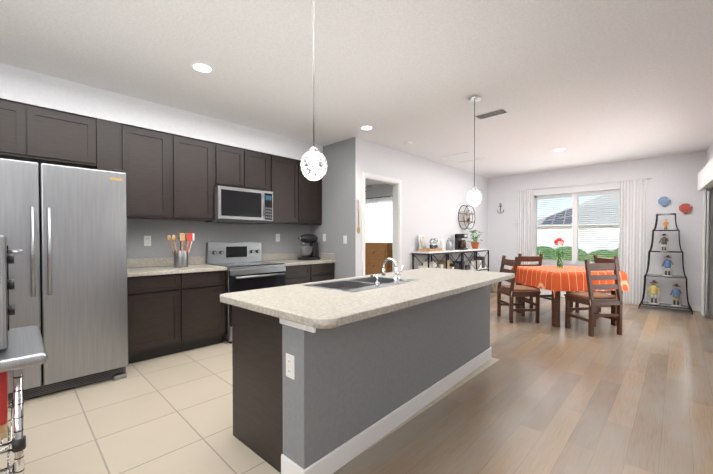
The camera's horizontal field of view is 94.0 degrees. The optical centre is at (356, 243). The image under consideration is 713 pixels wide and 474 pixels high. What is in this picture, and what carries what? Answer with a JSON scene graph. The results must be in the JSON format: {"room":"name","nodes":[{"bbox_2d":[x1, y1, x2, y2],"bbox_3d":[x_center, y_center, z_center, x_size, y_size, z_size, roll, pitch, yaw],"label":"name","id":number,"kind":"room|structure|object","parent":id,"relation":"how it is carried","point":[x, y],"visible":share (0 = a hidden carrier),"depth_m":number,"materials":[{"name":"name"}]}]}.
{"room":"kitchen","nodes":[
{"label":"kitchen","id":0,"kind":"room"},
{"bbox_2d":[0,63,322,164],"bbox_3d":[-2.995,-1.352,2.946,0.334,0.290,6.745,1,1,44],"label":"soffit","id":1,"kind":"structure","parent":0,"point":[23,86],"depth_m":3.42,"materials":[{"name":"white paint"}]},
{"bbox_2d":[127,218,309,263],"bbox_3d":[-3.157,-0.160,3.124,0.120,2.680,6.750,1,1,44],"label":"wall","id":2,"kind":"structure","parent":0,"point":[158,231],"depth_m":4.25,"materials":[{"name":"grey paint"}]},
{"bbox_2d":[0,99,39,162],"bbox_3d":[-3.114,-0.975,2.832,0.328,0.460,0.546,1,1,44],"label":"upper cabinet","id":3,"kind":"object","parent":2,"relation":"attached to","point":[19,122],"depth_m":2.85,"materials":[{"name":"brown wood"}]},
{"bbox_2d":[38,107,99,167],"bbox_3d":[-2.819,-0.980,3.136,0.328,0.460,0.546,1,1,44],"label":"upper cabinet","id":4,"kind":"object","parent":2,"relation":"attached to","point":[66,139],"depth_m":3.08,"materials":[{"name":"brown wood"}]},
{"bbox_2d":[84,119,119,170],"bbox_3d":[-2.590,-0.918,3.374,0.328,0.590,0.247,1,1,44],"label":"upper cabinet","id":5,"kind":"object","parent":2,"relation":"attached to","point":[109,130],"depth_m":3.29,"materials":[{"name":"brown wood"}]},
{"bbox_2d":[120,124,171,218],"bbox_3d":[-2.340,-0.747,3.636,0.328,0.940,0.475,1,1,44],"label":"upper cabinet","id":6,"kind":"object","parent":2,"relation":"attached to","point":[170,176],"depth_m":3.53,"materials":[{"name":"brown wood"}]},
{"bbox_2d":[144,236,150,245],"bbox_3d":[-2.398,-0.030,3.818,0.008,0.118,0.072,1,1,44],"label":"electrical outlet","id":7,"kind":"object","parent":2,"relation":"attached to","point":[147,240],"visible":1,"depth_m":3.82,"materials":[{"name":"white plastic"}]},
{"bbox_2d":[164,134,215,220],"bbox_3d":[-2.006,-0.753,3.982,0.328,0.940,0.485,1,1,44],"label":"upper cabinet","id":8,"kind":"object","parent":2,"relation":"attached to","point":[193,160],"depth_m":3.87,"materials":[{"name":"brown wood"}]},
{"bbox_2d":[127,253,301,268],"bbox_3d":[-1.704,0.209,4.531,0.021,0.100,2.704,1,1,44],"label":"backsplash","id":9,"kind":"structure","parent":2,"relation":"attached to","point":[131,263],"depth_m":4.13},
{"bbox_2d":[216,143,251,188],"bbox_3d":[-1.682,-0.973,4.313,0.328,0.510,0.446,1,1,44],"label":"upper cabinet","id":10,"kind":"object","parent":2,"relation":"attached to","point":[233,164],"depth_m":4.22,"materials":[{"name":"brown wood"}]},
{"bbox_2d":[205,186,272,223],"bbox_3d":[-1.529,-0.486,4.398,0.443,0.435,0.755,1,1,44],"label":"over-the-range microwave","id":11,"kind":"object","parent":10,"relation":"attached to","point":[233,205],"visible":1,"depth_m":4.22,"materials":[{"name":"grey metal"}]},
{"bbox_2d":[252,151,271,190],"bbox_3d":[-1.457,-0.976,4.546,0.328,0.510,0.446,1,1,44],"label":"upper cabinet","id":12,"kind":"object","parent":2,"relation":"attached to","point":[261,162],"depth_m":4.50,"materials":[{"name":"brown wood"}]},
{"bbox_2d":[276,234,279,241],"bbox_3d":[-1.196,-0.089,5.062,0.008,0.118,0.072,1,1,44],"label":"electrical outlet","id":13,"kind":"object","parent":2,"relation":"attached to","point":[277,237],"visible":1,"depth_m":5.06,"materials":[{"name":"white plastic"}]},
{"bbox_2d":[271,155,303,223],"bbox_3d":[-1.119,-0.767,4.899,0.328,0.940,0.528,1,1,44],"label":"upper cabinet","id":14,"kind":"object","parent":2,"relation":"attached to","point":[287,176],"depth_m":4.80,"materials":[{"name":"brown wood"}]},
{"bbox_2d":[296,164,321,224],"bbox_3d":[-0.837,-0.771,5.191,0.328,0.940,0.528,1,1,44],"label":"upper cabinet","id":15,"kind":"object","parent":2,"relation":"attached to","point":[312,189],"depth_m":5.14,"materials":[{"name":"brown wood"}]},
{"bbox_2d":[0,339,499,473],"bbox_3d":[-2.096,1.228,2.016,3.215,0.060,6.900,1,1,44],"label":"floor","id":16,"kind":"structure","parent":0,"point":[170,414],"depth_m":2.21,"materials":[{"name":"beige tile"}]},
{"bbox_2d":[0,326,47,473],"bbox_3d":[-1.722,0.811,1.098,0.600,0.800,1.010,1,1,44],"label":"cart","id":17,"kind":"object","parent":16,"relation":"on","point":[25,348],"visible":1,"depth_m":1.24,"materials":[{"name":"silver metal"}]},
{"bbox_2d":[0,414,7,438],"bbox_3d":[-1.724,0.712,1.106,0.385,0.042,0.780,1,1,44],"label":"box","id":18,"kind":"object","parent":17,"relation":"on","point":[3,430],"visible":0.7,"depth_m":1.25,"materials":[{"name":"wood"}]},
{"bbox_2d":[0,371,7,424],"bbox_3d":[-1.575,0.578,1.252,0.332,0.218,0.360,1,1,44],"label":"carton","id":19,"kind":"object","parent":18,"relation":"on","point":[3,396],"visible":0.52,"depth_m":1.26,"materials":[{"name":"red cardboard"}]},
{"bbox_2d":[0,427,9,473],"bbox_3d":[-1.646,0.946,1.194,0.404,0.198,0.554,1,1,44],"label":"wire basket","id":20,"kind":"object","parent":17,"relation":"on","point":[8,464],"visible":0.9,"depth_m":1.38,"materials":[{"name":"silver metal"}]},
{"bbox_2d":[0,235,23,349],"bbox_3d":[-1.651,0.189,1.211,0.452,0.439,0.624,1,1,44],"label":"toaster oven","id":21,"kind":"object","parent":17,"relation":"on","point":[7,310],"visible":1,"depth_m":1.24,"materials":[{"name":"silver metal"}]},
{"bbox_2d":[0,158,127,402],"bbox_3d":[-2.619,0.273,2.876,0.947,1.822,0.910,1,1,44],"label":"refrigerator","id":22,"kind":"object","parent":16,"relation":"on","point":[63,228],"visible":1,"depth_m":2.63,"materials":[{"name":"grey metal"}]},
{"bbox_2d":[127,273,190,363],"bbox_3d":[-2.221,0.744,3.573,0.619,0.860,0.555,1,1,44],"label":"base cabinet","id":23,"kind":"object","parent":16,"relation":"on","point":[172,309],"depth_m":3.37,"materials":[{"name":"brown wood"}]},
{"bbox_2d":[127,265,226,276],"bbox_3d":[-2.071,0.292,3.704,0.644,0.040,1.003,1,1,44],"label":"countertop","id":24,"kind":"structure","parent":23,"relation":"on","point":[148,270],"depth_m":3.56,"materials":[{"name":"beige stone"}]},
{"bbox_2d":[167,233,194,267],"bbox_3d":[-2.009,0.065,3.811,0.229,0.408,0.289,1,1,44],"label":"utensil crock","id":25,"kind":"object","parent":24,"relation":"on","point":[180,257],"visible":1,"depth_m":3.74,"materials":[{"name":"silver metal"}]},
{"bbox_2d":[191,269,226,349],"bbox_3d":[-1.926,0.739,3.878,0.619,0.860,0.555,1,1,44],"label":"base cabinet","id":26,"kind":"object","parent":16,"relation":"on","point":[208,314],"depth_m":3.72,"materials":[{"name":"brown wood"}]},
{"bbox_2d":[206,242,285,342],"bbox_3d":[-1.409,0.575,4.298,0.737,1.175,0.755,1,1,44],"label":"range","id":27,"kind":"object","parent":16,"relation":"on","point":[248,268],"visible":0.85,"depth_m":4.22,"materials":[{"name":"silver metal"}]},
{"bbox_2d":[285,265,314,284],"bbox_3d":[-1.013,0.725,4.823,0.619,0.860,0.532,1,1,44],"label":"base cabinet","id":28,"kind":"object","parent":16,"relation":"on","point":[295,274],"depth_m":4.62,"materials":[{"name":"brown wood"}]},
{"bbox_2d":[267,257,334,264],"bbox_3d":[-0.866,0.273,4.951,0.644,0.040,0.937,1,1,44],"label":"countertop","id":29,"kind":"structure","parent":28,"relation":"on","point":[297,262],"depth_m":4.75,"materials":[{"name":"beige stone"}]},
{"bbox_2d":[297,234,320,259],"bbox_3d":[-0.737,0.049,5.113,0.216,0.400,0.358,1,1,44],"label":"stand mixer","id":30,"kind":"object","parent":29,"relation":"on","point":[310,252],"visible":1,"depth_m":5.04,"materials":[{"name":"black plastic"}]},
{"bbox_2d":[315,265,333,281],"bbox_3d":[-0.734,0.720,5.112,0.619,0.860,0.532,1,1,44],"label":"base cabinet","id":31,"kind":"object","parent":16,"relation":"on","point":[322,272],"depth_m":4.93,"materials":[{"name":"brown wood"}]},
{"bbox_2d":[222,278,496,473],"bbox_3d":[0.319,0.764,2.719,0.868,0.845,2.449,1,1,44],"label":"kitchen island","id":32,"kind":"object","parent":16,"relation":"on","point":[379,356],"depth_m":1.92,"materials":[{"name":"grey paint"}]},
{"bbox_2d":[286,353,294,379],"bbox_3d":[-0.335,0.618,1.674,0.072,0.118,0.008,1,1,44],"label":"outlet","id":33,"kind":"object","parent":32,"relation":"attached to","point":[290,366],"visible":1,"depth_m":1.67,"materials":[{"name":"white plastic"}]},
{"bbox_2d":[220,268,514,329],"bbox_3d":[0.356,0.322,2.657,1.068,0.040,2.578,1,1,44],"label":"island countertop","id":34,"kind":"structure","parent":32,"relation":"on","point":[307,306],"depth_m":2.00,"materials":[{"name":"beige stone"}]},
{"bbox_2d":[310,137,360,278],"bbox_3d":[-0.393,-0.192,5.228,1.170,2.680,0.124,1,1,44],"label":"wall","id":35,"kind":"structure","parent":0,"point":[341,186],"depth_m":4.96,"materials":[{"name":"grey paint"}]},
{"bbox_2d":[318,253,334,260],"bbox_3d":[-0.549,0.198,5.280,0.598,0.100,0.022,1,1,44],"label":"backsplash","id":36,"kind":"structure","parent":35,"relation":"attached to","point":[326,256],"depth_m":5.15,"materials":[{"name":"beige stone"}]},
{"bbox_2d":[343,236,346,243],"bbox_3d":[-0.170,-0.057,4.921,0.072,0.118,0.009,1,1,44],"label":"light switch","id":37,"kind":"object","parent":35,"relation":"attached to","point":[344,239],"visible":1,"depth_m":4.92,"materials":[{"name":"white plastic"}]},
{"bbox_2d":[357,200,359,233],"bbox_3d":[0.027,-0.387,4.807,0.031,0.490,0.060,1,1,44],"label":"spoon","id":38,"kind":"object","parent":35,"relation":"attached to","point":[358,229],"visible":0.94,"depth_m":4.80,"materials":[{"name":"brown wood"}]},
{"bbox_2d":[0,0,712,185],"bbox_3d":[-0.652,-1.561,3.881,9.400,0.100,11.650,1,1,44],"label":"ceiling","id":39,"kind":"structure","parent":0,"point":[589,82],"depth_m":2.83,"materials":[{"name":"paint"}]},
{"bbox_2d":[190,62,214,73],"bbox_3d":[-1.310,-1.492,2.828,0.194,0.006,0.194,1,1,44],"label":"recessed light","id":40,"kind":"object","parent":39,"relation":"in","point":[202,67],"visible":1,"depth_m":2.81,"materials":[{"name":"white"}]},
{"bbox_2d":[300,0,326,180],"bbox_3d":[-0.247,-0.922,1.921,0.158,1.118,0.160,1,1,44],"label":"pendant light","id":41,"kind":"object","parent":39,"relation":"hanging from","point":[313,164],"visible":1,"depth_m":1.91,"materials":[{"name":"white glass"}]},
{"bbox_2d":[359,125,373,129],"bbox_3d":[0.135,-1.516,4.366,0.194,0.006,0.194,1,1,44],"label":"recessed light","id":42,"kind":"object","parent":39,"relation":"in","point":[366,127],"visible":1,"depth_m":4.34,"materials":[{"name":"white"}]},
{"bbox_2d":[404,141,411,145],"bbox_3d":[0.781,-1.512,5.049,0.132,0.035,0.132,1,1,44],"label":"smoke detector","id":43,"kind":"object","parent":39,"relation":"attached to","point":[408,143],"visible":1,"depth_m":5.01,"materials":[{"name":"white plastic"}]},
{"bbox_2d":[440,152,484,162],"bbox_3d":[1.911,-1.539,5.994,0.550,0.008,0.650,1,1,44],"label":"trim","id":44,"kind":"structure","parent":39,"relation":"attached to","point":[462,153],"depth_m":5.94,"materials":[{"name":"white"}]},
{"bbox_2d":[466,95,481,205],"bbox_3d":[1.219,-0.945,3.438,0.158,1.118,0.160,1,1,44],"label":"pendant light","id":45,"kind":"object","parent":39,"relation":"hanging from","point":[474,99],"visible":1,"depth_m":3.43,"materials":[{"name":"white glass"}]},
{"bbox_2d":[475,108,508,119],"bbox_3d":[1.568,-1.507,3.877,0.360,0.008,0.170,1,1,44],"label":"ceiling vent","id":46,"kind":"object","parent":39,"relation":"in","point":[492,113],"visible":1,"depth_m":3.85,"materials":[{"name":"white metal"}]},
{"bbox_2d":[553,148,566,150],"bbox_3d":[3.321,-1.532,5.431,0.194,0.006,0.194,1,1,44],"label":"recessed light","id":47,"kind":"object","parent":39,"relation":"in","point":[559,149],"visible":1,"depth_m":5.41,"materials":[{"name":"white"}]},
{"bbox_2d":[365,184,392,198],"bbox_3d":[0.801,-0.247,8.874,4.279,2.680,0.120,1,1,44],"label":"wall","id":48,"kind":"structure","parent":0,"point":[381,190],"depth_m":8.94,"materials":[{"name":"grey paint"}]},
{"bbox_2d":[365,195,392,242],"bbox_3d":[0.524,-0.198,8.933,2.000,2.079,0.040,1,1,44],"label":"curtain","id":49,"kind":"object","parent":48,"relation":"attached to","point":[378,219],"visible":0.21,"depth_m":8.83,"materials":[{"name":"white fabric"}]},
{"bbox_2d":[361,139,487,275],"bbox_3d":[1.584,-0.211,6.518,0.120,2.680,4.480,1,1,44],"label":"wall","id":50,"kind":"structure","parent":0,"point":[434,196],"depth_m":6.18,"materials":[{"name":"white paint"}]},
{"bbox_2d":[362,172,401,275],"bbox_3d":[0.373,0.048,5.258,0.135,2.200,0.960,1,1,44],"label":"door frame","id":51,"kind":"structure","parent":50,"relation":"attached to","point":[397,219],"depth_m":5.51,"materials":[{"name":"white wood"}]},
{"bbox_2d":[458,205,474,229],"bbox_3d":[2.366,-0.561,7.133,0.132,0.532,0.532,1,1,44],"label":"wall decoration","id":52,"kind":"object","parent":50,"relation":"attached to","point":[466,219],"visible":0.96,"depth_m":7.11,"materials":[{"name":"black metal"}]},
{"bbox_2d":[333,292,712,473],"bbox_3d":[0.940,1.222,2.384,4.970,0.060,11.650,1,1,44],"label":"floor","id":53,"kind":"structure","parent":0,"point":[543,396],"depth_m":2.43,"materials":[{"name":"brown wood"}]},
{"bbox_2d":[412,250,462,269],"bbox_3d":[1.510,0.635,6.102,0.340,1.000,1.230,1,1,44],"label":"console table","id":54,"kind":"object","parent":53,"relation":"on","point":[445,264],"visible":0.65,"depth_m":5.96,"materials":[{"name":"black metal"}]},
{"bbox_2d":[418,238,442,251],"bbox_3d":[1.308,0.025,5.884,0.240,0.226,0.420,1,1,44],"label":"wood tray","id":55,"kind":"object","parent":54,"relation":"on","point":[433,245],"visible":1,"depth_m":5.85,"materials":[{"name":"brown wood"}]},
{"bbox_2d":[418,235,426,248],"bbox_3d":[1.164,-0.015,5.890,0.062,0.268,0.200,1,1,44],"label":"picture","id":56,"kind":"object","parent":55,"relation":"on","point":[422,242],"visible":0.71,"depth_m":5.87,"materials":[{"name":"white paper"}]},
{"bbox_2d":[439,239,444,250],"bbox_3d":[1.604,0.028,6.190,0.110,0.210,0.161,1,1,44],"label":"pitcher","id":57,"kind":"object","parent":54,"relation":"on","point":[442,244],"visible":0.92,"depth_m":6.13,"materials":[{"name":"white ceramic"}]},
{"bbox_2d":[445,238,451,249],"bbox_3d":[1.767,0.012,6.358,0.130,0.236,0.132,1,1,44],"label":"kettle","id":58,"kind":"object","parent":54,"relation":"on","point":[448,244],"visible":1,"depth_m":6.31,"materials":[{"name":"silver metal"}]},
{"bbox_2d":[448,249,488,270],"bbox_3d":[2.372,0.622,6.993,0.340,1.000,1.230,1,1,44],"label":"console table","id":59,"kind":"object","parent":53,"relation":"on","point":[477,263],"visible":0.52,"depth_m":6.93,"materials":[{"name":"black metal"}]},
{"bbox_2d":[455,234,467,249],"bbox_3d":[2.115,-0.035,6.717,0.201,0.320,0.180,1,1,44],"label":"coffee maker","id":60,"kind":"object","parent":59,"relation":"on","point":[460,243],"visible":1,"depth_m":6.66,"materials":[{"name":"black plastic"}]},
{"bbox_2d":[467,230,481,248],"bbox_3d":[2.545,-0.087,7.166,0.320,0.410,0.413,1,1,44],"label":"potted plant","id":61,"kind":"object","parent":59,"relation":"on","point":[474,244],"visible":1,"depth_m":7.13,"materials":[{"name":"green plant"}]},
{"bbox_2d":[490,282,501,291],"bbox_3d":[3.207,0.919,7.678,0.276,0.385,0.282,1,1,44],"label":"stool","id":62,"kind":"object","parent":53,"relation":"on","point":[493,287],"visible":0.17,"depth_m":7.58,"materials":[{"name":"beige fabric"}]},
{"bbox_2d":[497,255,540,322],"bbox_3d":[2.442,0.670,5.036,0.444,0.962,0.478,0,1,-1],"label":"chair","id":63,"kind":"object","parent":53,"relation":"on","point":[512,291],"visible":0.96,"depth_m":4.85,"materials":[{"name":"brown wood"}]},
{"bbox_2d":[515,253,551,311],"bbox_3d":[3.112,0.659,5.797,0.478,0.962,0.444,0,1,-8],"label":"chair","id":64,"kind":"object","parent":53,"relation":"on","point":[529,258],"visible":0.23,"depth_m":5.91,"materials":[{"name":"brown wood"}]},
{"bbox_2d":[509,266,628,326],"bbox_3d":[3.176,0.766,5.105,1.150,0.760,1.150,0,1,-5],"label":"dining table","id":65,"kind":"object","parent":53,"relation":"on","point":[555,280],"visible":0.71,"depth_m":4.61,"materials":[{"name":"orange fabric"}]},
{"bbox_2d":[554,238,563,267],"bbox_3d":[3.148,0.147,5.156,0.144,0.472,0.164,1,1,44],"label":"flower vase","id":66,"kind":"object","parent":65,"relation":"on","point":[560,255],"visible":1,"depth_m":5.13,"materials":[{"name":"green"}]},
{"bbox_2d":[564,259,623,336],"bbox_3d":[3.121,0.680,4.399,0.478,0.962,0.444,0,1,-9],"label":"chair","id":67,"kind":"object","parent":53,"relation":"on","point":[591,298],"visible":1,"depth_m":4.23,"materials":[{"name":"brown wood"}]},
{"bbox_2d":[575,254,623,318],"bbox_3d":[3.856,0.666,5.317,0.444,0.962,0.478,0,1,-3],"label":"chair","id":68,"kind":"object","parent":53,"relation":"on","point":[601,260],"visible":0.17,"depth_m":5.29,"materials":[{"name":"brown wood"}]},
{"bbox_2d":[638,213,692,313],"bbox_3d":[5.297,0.319,5.705,0.685,1.649,0.318,1,1,44],"label":"stand","id":69,"kind":"object","parent":53,"relation":"on","point":[642,302],"visible":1,"depth_m":5.67,"materials":[{"name":"black metal"}]},
{"bbox_2d":[647,219,682,306],"bbox_3d":[5.296,0.320,5.717,0.445,1.474,0.145,1,1,41],"label":"figurines","id":70,"kind":"object","parent":69,"relation":"on","point":[675,291],"visible":1,"depth_m":5.68,"materials":[{"name":"multicoloured ceramic"}]},
{"bbox_2d":[487,151,705,305],"bbox_3d":[2.966,-0.240,8.401,8.350,2.680,0.150,1,1,44],"label":"wall","id":71,"kind":"structure","parent":0,"point":[674,179],"depth_m":6.00,"materials":[{"name":"white paint"}]},
{"bbox_2d":[534,189,619,264],"bbox_3d":[4.509,-0.309,6.874,1.590,1.475,0.160,1,1,44],"label":"window","id":72,"kind":"structure","parent":71,"relation":"in","point":[578,251],"depth_m":6.87,"materials":[{"name":"white"}]},
{"bbox_2d":[536,191,619,262],"bbox_3d":[4.498,-0.302,6.862,1.450,1.400,0.052,1,1,44],"label":"window blinds","id":73,"kind":"object","parent":72,"relation":"attached to","point":[583,211],"visible":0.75,"depth_m":6.74,"materials":[{"name":"white plastic"}]},
{"bbox_2d":[516,178,651,303],"bbox_3d":[4.468,-0.045,6.806,2.330,2.299,0.061,1,1,44],"label":"sheer curtains","id":74,"kind":"object","parent":71,"relation":"attached to","point":[632,251],"visible":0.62,"depth_m":6.20,"materials":[{"name":"white fabric"}]},
{"bbox_2d":[540,291,700,311],"bbox_3d":[4.492,1.082,6.834,3.650,0.085,0.012,1,1,44],"label":"baseboard","id":75,"kind":"structure","parent":71,"relation":"attached to","point":[696,308],"depth_m":5.96,"materials":[{"name":"white wood"}]},
{"bbox_2d":[658,197,670,206],"bbox_3d":[5.427,-0.738,5.866,0.169,0.185,0.082,1,1,44],"label":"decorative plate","id":76,"kind":"object","parent":71,"relation":"attached to","point":[664,201],"visible":0.98,"depth_m":5.85,"materials":[{"name":"blue ceramic"}]},
{"bbox_2d":[679,203,692,213],"bbox_3d":[5.621,-0.595,5.680,0.169,0.185,0.082,1,1,44],"label":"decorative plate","id":77,"kind":"object","parent":71,"relation":"attached to","point":[685,208],"visible":1,"depth_m":5.67,"materials":[{"name":"red ceramic"}]},
{"bbox_2d":[705,143,712,317],"bbox_3d":[2.208,-0.130,1.163,0.150,2.680,11.350,1,1,40],"label":"wall","id":78,"kind":"structure","parent":0,"point":[709,258],"depth_m":5.18,"materials":[{"name":"white paint"}]},
{"bbox_2d":[697,158,712,315],"bbox_3d":[4.461,0.011,4.056,0.129,2.230,3.273,1,1,40],"label":"vertical blinds","id":79,"kind":"object","parent":78,"relation":"attached to","point":[705,179],"visible":1,"depth_m":5.06,"materials":[{"name":"white plastic"}]},
{"bbox_3d":[-0.041,1.134,8.131,4.430,0.060,4.750,1,1,44],"label":"floor","id":80,"kind":"structure","parent":0,"visible":0},
{"bbox_2d":[365,242,392,274],"bbox_3d":[0.350,0.537,8.620,1.500,1.120,0.550,1,1,44],"label":"dresser","id":81,"kind":"object","parent":80,"relation":"on","point":[377,254],"visible":0.23,"depth_m":8.12,"materials":[{"name":"orange wood"}]}
]}

